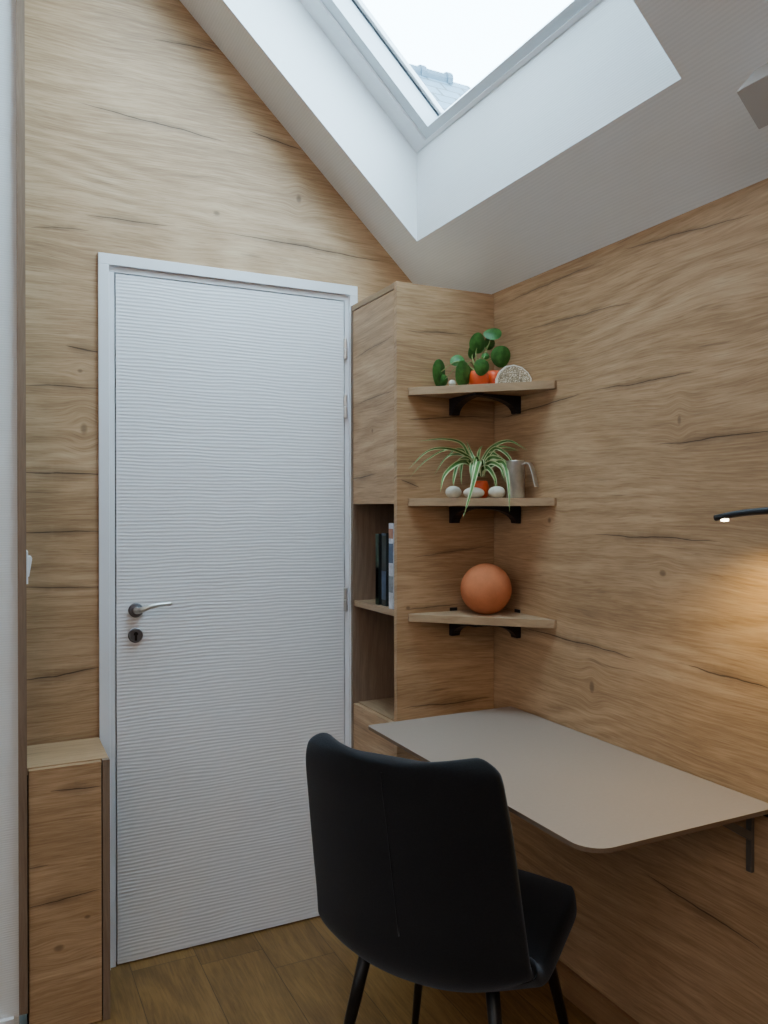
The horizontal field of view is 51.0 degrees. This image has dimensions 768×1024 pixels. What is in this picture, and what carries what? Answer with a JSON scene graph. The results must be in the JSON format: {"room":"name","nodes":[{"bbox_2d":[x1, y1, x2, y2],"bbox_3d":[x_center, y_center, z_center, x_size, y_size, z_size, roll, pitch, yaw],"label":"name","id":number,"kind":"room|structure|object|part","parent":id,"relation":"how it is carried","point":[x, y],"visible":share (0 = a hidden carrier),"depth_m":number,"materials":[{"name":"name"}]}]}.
{"room":"home office","nodes":[
{"label":"home office","id":0,"kind":"room"},
{"bbox_2d":[0,0,18,1023],"bbox_3d":[-2.437,-0.753,1.443,3.226,4.206,0.300,0,0,-26],"label":"wall","id":1,"kind":"structure","parent":0,"point":[9,866],"depth_m":2.02,"materials":[{"name":"white paint"}]},
{"bbox_2d":[0,1016,13,1023],"bbox_3d":[-2.372,1.314,1.312,3.214,0.074,0.013,0,0,-26],"label":"baseboard","id":2,"kind":"structure","parent":1,"relation":"attached to","point":[9,1020],"depth_m":2.02,"materials":[{"name":"white paint"}]},
{"bbox_2d":[16,0,27,1015],"bbox_3d":[-0.967,-0.350,2.135,0.020,3.235,0.255,0,0,-26],"label":"trim","id":3,"kind":"structure","parent":1,"relation":"attached to","point":[20,4],"depth_m":2.02,"materials":[{"name":"brown wood"}]},
{"bbox_2d":[223,0,416,240],"bbox_3d":[-0.214,-1.585,1.824,1.261,1.430,1.102,0,0,-26],"label":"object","id":4,"kind":"structure","parent":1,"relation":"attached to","point":[286,32],"depth_m":2.48,"materials":[{"name":"white paint"}]},
{"bbox_2d":[25,0,411,745],"bbox_3d":[-0.431,-0.314,2.600,1.354,3.313,0.100,0,0,-26],"label":"wall","id":5,"kind":"structure","parent":0,"point":[143,139],"depth_m":2.35,"materials":[{"name":"brown wood"}]},
{"bbox_2d":[26,550,31,583],"bbox_3d":[-0.917,0.141,2.077,0.014,0.084,0.080,0,0,-26],"label":"light switch","id":6,"kind":"object","parent":5,"relation":"attached to","point":[28,557],"visible":0.84,"depth_m":2.04,"materials":[{"name":"white plastic"}]},
{"bbox_2d":[26,550,27,583],"bbox_3d":[-0.922,0.141,2.075,0.004,0.084,0.080,0,0,-26],"label":"switch plate","id":7,"kind":"object","parent":6,"relation":"attached to","point":[26,550],"depth_m":2.04,"materials":[{"name":"white plastic"}]},
{"bbox_2d":[98,252,357,969],"bbox_3d":[-0.470,0.293,2.547,0.826,2.098,0.147,0,0,-26],"label":"door","id":8,"kind":"structure","parent":5,"relation":"in","point":[224,395],"depth_m":2.51,"materials":[{"name":"white paint"}]},
{"bbox_3d":[-0.739,0.367,2.394,0.043,0.043,0.012,0,0,-26],"label":"keyhole plate","id":9,"kind":"part","parent":8,"relation":"part of","materials":[{"name":"metal"}]},
{"bbox_3d":[-0.737,0.292,2.391,0.043,0.043,0.017,0,0,-26],"label":"handle","id":10,"kind":"part","parent":8,"relation":"part of","materials":[{"name":"metal"}]},
{"bbox_3d":[-0.685,0.285,2.374,0.117,0.035,0.042,0,0,-3],"label":"lever","id":11,"kind":"part","parent":8,"relation":"part of","materials":[{"name":"metal"}]},
{"bbox_2d":[19,916,596,1023],"bbox_3d":[-0.676,1.385,-0.436,4.700,0.050,5.260,0,0,-26],"label":"floor","id":12,"kind":"structure","parent":0,"point":[297,972],"depth_m":2.26,"materials":[{"name":"brown wood"}]},
{"bbox_2d":[26,737,109,1023],"bbox_3d":[-0.867,1.000,2.192,0.200,0.690,0.232,0,0,-26],"label":"base cabinet","id":13,"kind":"object","parent":12,"relation":"on","point":[68,782],"visible":0.87,"depth_m":2.09,"materials":[{"name":"brown wood"}]},
{"bbox_3d":[-0.785,1.000,2.233,0.018,0.690,0.231,0,0,-26],"label":"panel","id":14,"kind":"part","parent":13,"relation":"part of","materials":[{"name":"brown wood"}]},
{"bbox_2d":[351,281,493,760],"bbox_3d":[0.118,0.327,2.629,0.346,2.030,0.342,0,0,-26],"label":"tall cabinet","id":15,"kind":"object","parent":12,"relation":"on","point":[402,669],"visible":0.54,"depth_m":2.48,"materials":[{"name":"brown wood"}]},
{"bbox_3d":[0.046,0.326,2.773,0.346,2.030,0.020,0,0,-26],"label":"panel","id":16,"kind":"part","parent":15,"relation":"part of","materials":[{"name":"brown wood"}]},
{"bbox_3d":[0.117,-0.679,2.622,0.346,0.018,0.304,0,0,-26],"label":"panel","id":17,"kind":"part","parent":15,"relation":"part of","materials":[{"name":"brown wood"}]},
{"bbox_3d":[-0.029,-0.346,2.552,0.018,0.642,0.298,0,0,-26],"label":"flap door","id":18,"kind":"part","parent":15,"relation":"part of","materials":[{"name":"brown wood"}]},
{"bbox_2d":[354,599,393,615],"bbox_3d":[0.112,0.305,2.625,0.320,0.018,0.304,0,0,-26],"label":"shelf","id":19,"kind":"object","parent":15,"relation":"attached to","point":[359,604],"depth_m":2.60,"materials":[{"name":"brown wood"}]},
{"bbox_3d":[-0.028,0.981,2.560,0.016,0.683,0.298,0,0,-26],"label":"door","id":20,"kind":"part","parent":15,"relation":"part of","materials":[{"name":"brown wood"}]},
{"bbox_2d":[375,534,381,604],"bbox_3d":[0.054,0.183,2.609,0.171,0.226,0.024,0,0,-26],"label":"book","id":21,"kind":"object","parent":15,"relation":"on","point":[378,537],"visible":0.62,"depth_m":2.56,"materials":[{"name":"black paper"}]},
{"bbox_2d":[382,533,388,605],"bbox_3d":[0.080,0.181,2.575,0.181,0.229,0.032,0,0,-26],"label":"book","id":22,"kind":"object","parent":15,"relation":"on","point":[385,536],"visible":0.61,"depth_m":2.52,"materials":[{"name":"paper"}]},
{"bbox_2d":[389,523,393,608],"bbox_3d":[0.106,0.165,2.504,0.191,0.262,0.030,0,0,-26],"label":"book","id":23,"kind":"object","parent":15,"relation":"on","point":[391,525],"visible":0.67,"depth_m":2.46,"materials":[{"name":"paper"}]},
{"bbox_3d":[0.189,0.328,2.484,0.346,2.030,0.018,0,0,-26],"label":"panel","id":24,"kind":"part","parent":15,"relation":"part of","materials":[{"name":"brown wood"}]},
{"bbox_2d":[306,733,576,1023],"bbox_3d":[0.141,0.898,1.762,0.508,0.897,0.591,0,0,30],"label":"desk chair","id":25,"kind":"object","parent":12,"relation":"on","point":[417,874],"visible":1,"depth_m":1.53,"materials":[{"name":"black fabric"}]},
{"bbox_3d":[-0.081,1.135,1.734,0.127,0.418,0.029,0,0,-13],"label":"leg","id":26,"kind":"part","parent":25,"relation":"part of","materials":[{"name":"black metal"}]},
{"bbox_3d":[0.096,1.133,2.041,0.029,0.418,0.127,0,0,-13],"label":"leg","id":27,"kind":"part","parent":25,"relation":"part of","materials":[{"name":"black metal"}]},
{"bbox_3d":[0.226,1.135,1.557,0.029,0.418,0.127,0,0,-13],"label":"leg","id":28,"kind":"part","parent":25,"relation":"part of","materials":[{"name":"black metal"}]},
{"bbox_3d":[0.403,1.134,1.864,0.127,0.418,0.029,0,0,-13],"label":"leg","id":29,"kind":"part","parent":25,"relation":"part of","materials":[{"name":"black metal"}]},
{"bbox_2d":[180,0,767,293],"bbox_3d":[-0.687,-1.713,-0.436,4.700,2.266,5.300,0,0,-26],"label":"ceiling","id":30,"kind":"structure","parent":0,"point":[694,143],"depth_m":1.96,"materials":[{"name":"paint"}]},
{"bbox_2d":[299,0,601,152],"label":"skylight frame","id":31,"kind":"structure","parent":30,"relation":"in","point":[350,26],"depth_m":2.42,"materials":[{"name":"white plastic"}]},
{"bbox_3d":[-0.124,-1.755,1.867,1.128,1.066,0.878,0,0,-26],"label":"sash","id":32,"kind":"part","parent":31,"relation":"part of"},
{"bbox_2d":[417,0,680,240],"bbox_3d":[0.351,-1.026,2.107,0.001,0.307,1.102,0,0,-26],"label":"window reveal","id":33,"kind":"object","parent":30,"relation":"attached to","point":[610,61],"depth_m":2.00,"materials":[{"name":"paint"}]},
{"bbox_2d":[737,63,767,128],"bbox_3d":[1.011,-0.771,0.885,0.109,0.109,1.400,0,0,-26],"label":"ceiling lamp","id":34,"kind":"object","parent":30,"relation":"attached to","point":[753,93],"depth_m":1.48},
{"bbox_2d":[492,178,767,1023],"bbox_3d":[1.375,0.336,0.597,0.100,2.035,5.300,0,0,-26],"label":"wall","id":35,"kind":"structure","parent":0,"point":[653,340],"depth_m":1.94,"materials":[{"name":"brown wood"}]},
{"bbox_2d":[408,607,555,637],"bbox_3d":[0.280,0.338,2.345,0.310,0.086,0.310,0,0,-26],"label":"corner shelf","id":36,"kind":"object","parent":35,"relation":"attached to","point":[512,622],"visible":1,"depth_m":2.37,"materials":[{"name":"brown wood"}]},
{"bbox_2d":[460,563,511,613],"bbox_3d":[0.306,0.229,2.416,0.153,0.150,0.153,0,0,-26],"label":"sphere","id":37,"kind":"object","parent":36,"relation":"on","point":[486,588],"visible":1,"depth_m":2.36,"materials":[{"name":"orange ceramic"}]},
{"bbox_2d":[408,380,556,415],"bbox_3d":[0.279,-0.339,2.341,0.310,0.086,0.310,0,0,-26],"label":"corner shelf","id":38,"kind":"object","parent":35,"relation":"attached to","point":[508,394],"visible":1,"depth_m":2.37,"materials":[{"name":"brown wood"}]},
{"bbox_2d":[449,380,455,385],"bbox_3d":[0.203,-0.383,2.395,0.025,0.021,0.017,0,0,-44],"label":"pebble","id":39,"kind":"object","parent":38,"relation":"on","point":[451,382],"visible":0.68,"depth_m":2.39,"materials":[{"name":"white stone"}]},
{"bbox_2d":[432,328,509,385],"bbox_3d":[0.263,-0.467,2.404,0.254,0.195,0.109,0,0,-18],"label":"plant","id":40,"kind":"object","parent":38,"relation":"on","point":[500,355],"visible":0.95,"depth_m":2.41,"materials":[{"name":"green plant"}]},
{"bbox_3d":[0.282,-0.395,2.397,0.062,0.046,0.062,0,0,-26],"label":"pot","id":41,"kind":"part","parent":40,"relation":"part of","materials":[{"name":"orange ceramic"}]},
{"bbox_2d":[488,370,498,383],"bbox_3d":[0.332,-0.398,2.418,0.046,0.050,0.046,0,0,-26],"label":"pot","id":42,"kind":"object","parent":38,"relation":"on","point":[492,374],"visible":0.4,"depth_m":2.40,"materials":[{"name":"ceramic"}]},
{"bbox_2d":[495,365,531,382],"bbox_3d":[0.383,-0.404,2.384,0.107,0.063,0.022,0,0,0],"label":"stone","id":43,"kind":"object","parent":38,"relation":"on","point":[511,373],"visible":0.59,"depth_m":2.37,"materials":[{"name":"beige stone"}]},
{"bbox_2d":[408,498,556,522],"bbox_3d":[0.280,-0.008,2.343,0.310,0.086,0.310,0,0,-26],"label":"corner shelf","id":44,"kind":"object","parent":35,"relation":"attached to","point":[457,506],"visible":0.82,"depth_m":2.37,"materials":[{"name":"brown wood"}]},
{"bbox_2d":[445,486,461,497],"bbox_3d":[0.208,-0.060,2.407,0.059,0.037,0.033,0,0,-38],"label":"pebble","id":45,"kind":"object","parent":44,"relation":"on","point":[452,491],"visible":0.86,"depth_m":2.39,"materials":[{"name":"white stone"}]},
{"bbox_2d":[412,438,524,517],"bbox_3d":[0.236,-0.102,2.335,0.371,0.232,0.190,0,0,-26],"label":"spider plant","id":46,"kind":"object","parent":44,"relation":"on","point":[490,458],"visible":0.92,"depth_m":2.38,"materials":[{"name":"green plant"}]},
{"bbox_3d":[0.290,-0.068,2.421,0.052,0.052,0.052,0,0,-26],"label":"pot","id":47,"kind":"part","parent":46,"relation":"part of","materials":[{"name":"orange ceramic"}]},
{"bbox_2d":[463,487,484,497],"bbox_3d":[0.266,-0.057,2.375,0.063,0.032,0.040,0,0,-3],"label":"pebble","id":48,"kind":"object","parent":44,"relation":"on","point":[477,492],"visible":0.69,"depth_m":2.36,"materials":[{"name":"white stone"}]},
{"bbox_2d":[488,486,504,497],"bbox_3d":[0.332,-0.059,2.364,0.051,0.035,0.040,0,0,-9],"label":"pebble","id":49,"kind":"object","parent":44,"relation":"on","point":[497,491],"visible":0.99,"depth_m":2.35,"materials":[{"name":"white stone"}]},
{"bbox_2d":[506,460,538,497],"bbox_3d":[0.402,-0.096,2.350,0.095,0.109,0.055,0,0,36],"label":"jug","id":50,"kind":"object","parent":44,"relation":"on","point":[516,468],"visible":0.93,"depth_m":2.34,"materials":[{"name":"silver metal"}]},
{"bbox_3d":[0.423,-0.108,2.334,0.044,0.072,0.024,0,0,36],"label":"handle","id":51,"kind":"part","parent":50,"relation":"part of","materials":[{"name":"ceramic"}]},
{"bbox_2d":[368,706,767,872],"bbox_3d":[0.380,0.676,1.938,0.495,0.160,0.924,0,0,-26],"label":"desk","id":52,"kind":"object","parent":35,"relation":"attached to","point":[590,794],"visible":0.99,"depth_m":1.76,"materials":[{"name":"beige laminate"}]},
{"bbox_2d":[556,960,639,1023],"bbox_3d":[1.423,1.312,0.378,0.014,0.080,4.855,0,0,-26],"label":"baseboard","id":53,"kind":"structure","parent":35,"relation":"attached to","point":[583,995],"depth_m":2.14,"materials":[{"name":"brown wood"}]},
{"bbox_2d":[713,507,767,521],"bbox_3d":[0.814,-0.006,1.433,0.451,0.080,0.054,0,0,42],"label":"wall lamp","id":54,"kind":"object","parent":35,"relation":"attached to","point":[724,517],"visible":1,"depth_m":1.54,"materials":[{"name":"black metal"}]},
{"label":"outside","id":55,"kind":"structure","parent":0,"visible":0},
{"bbox_3d":[-9.011,4.286,21.477,50.000,0.100,38.500,0,0,-26],"label":"ground","id":56,"kind":"structure","parent":55,"visible":0},
{"bbox_2d":[410,64,469,110],"bbox_3d":[-1.946,-0.927,9.938,7.050,10.455,8.400,0,0,-26],"label":"neighbouring house","id":57,"kind":"structure","parent":56,"relation":"on","point":[442,87],"depth_m":11.00,"materials":[{"name":"tile"}]}
]}

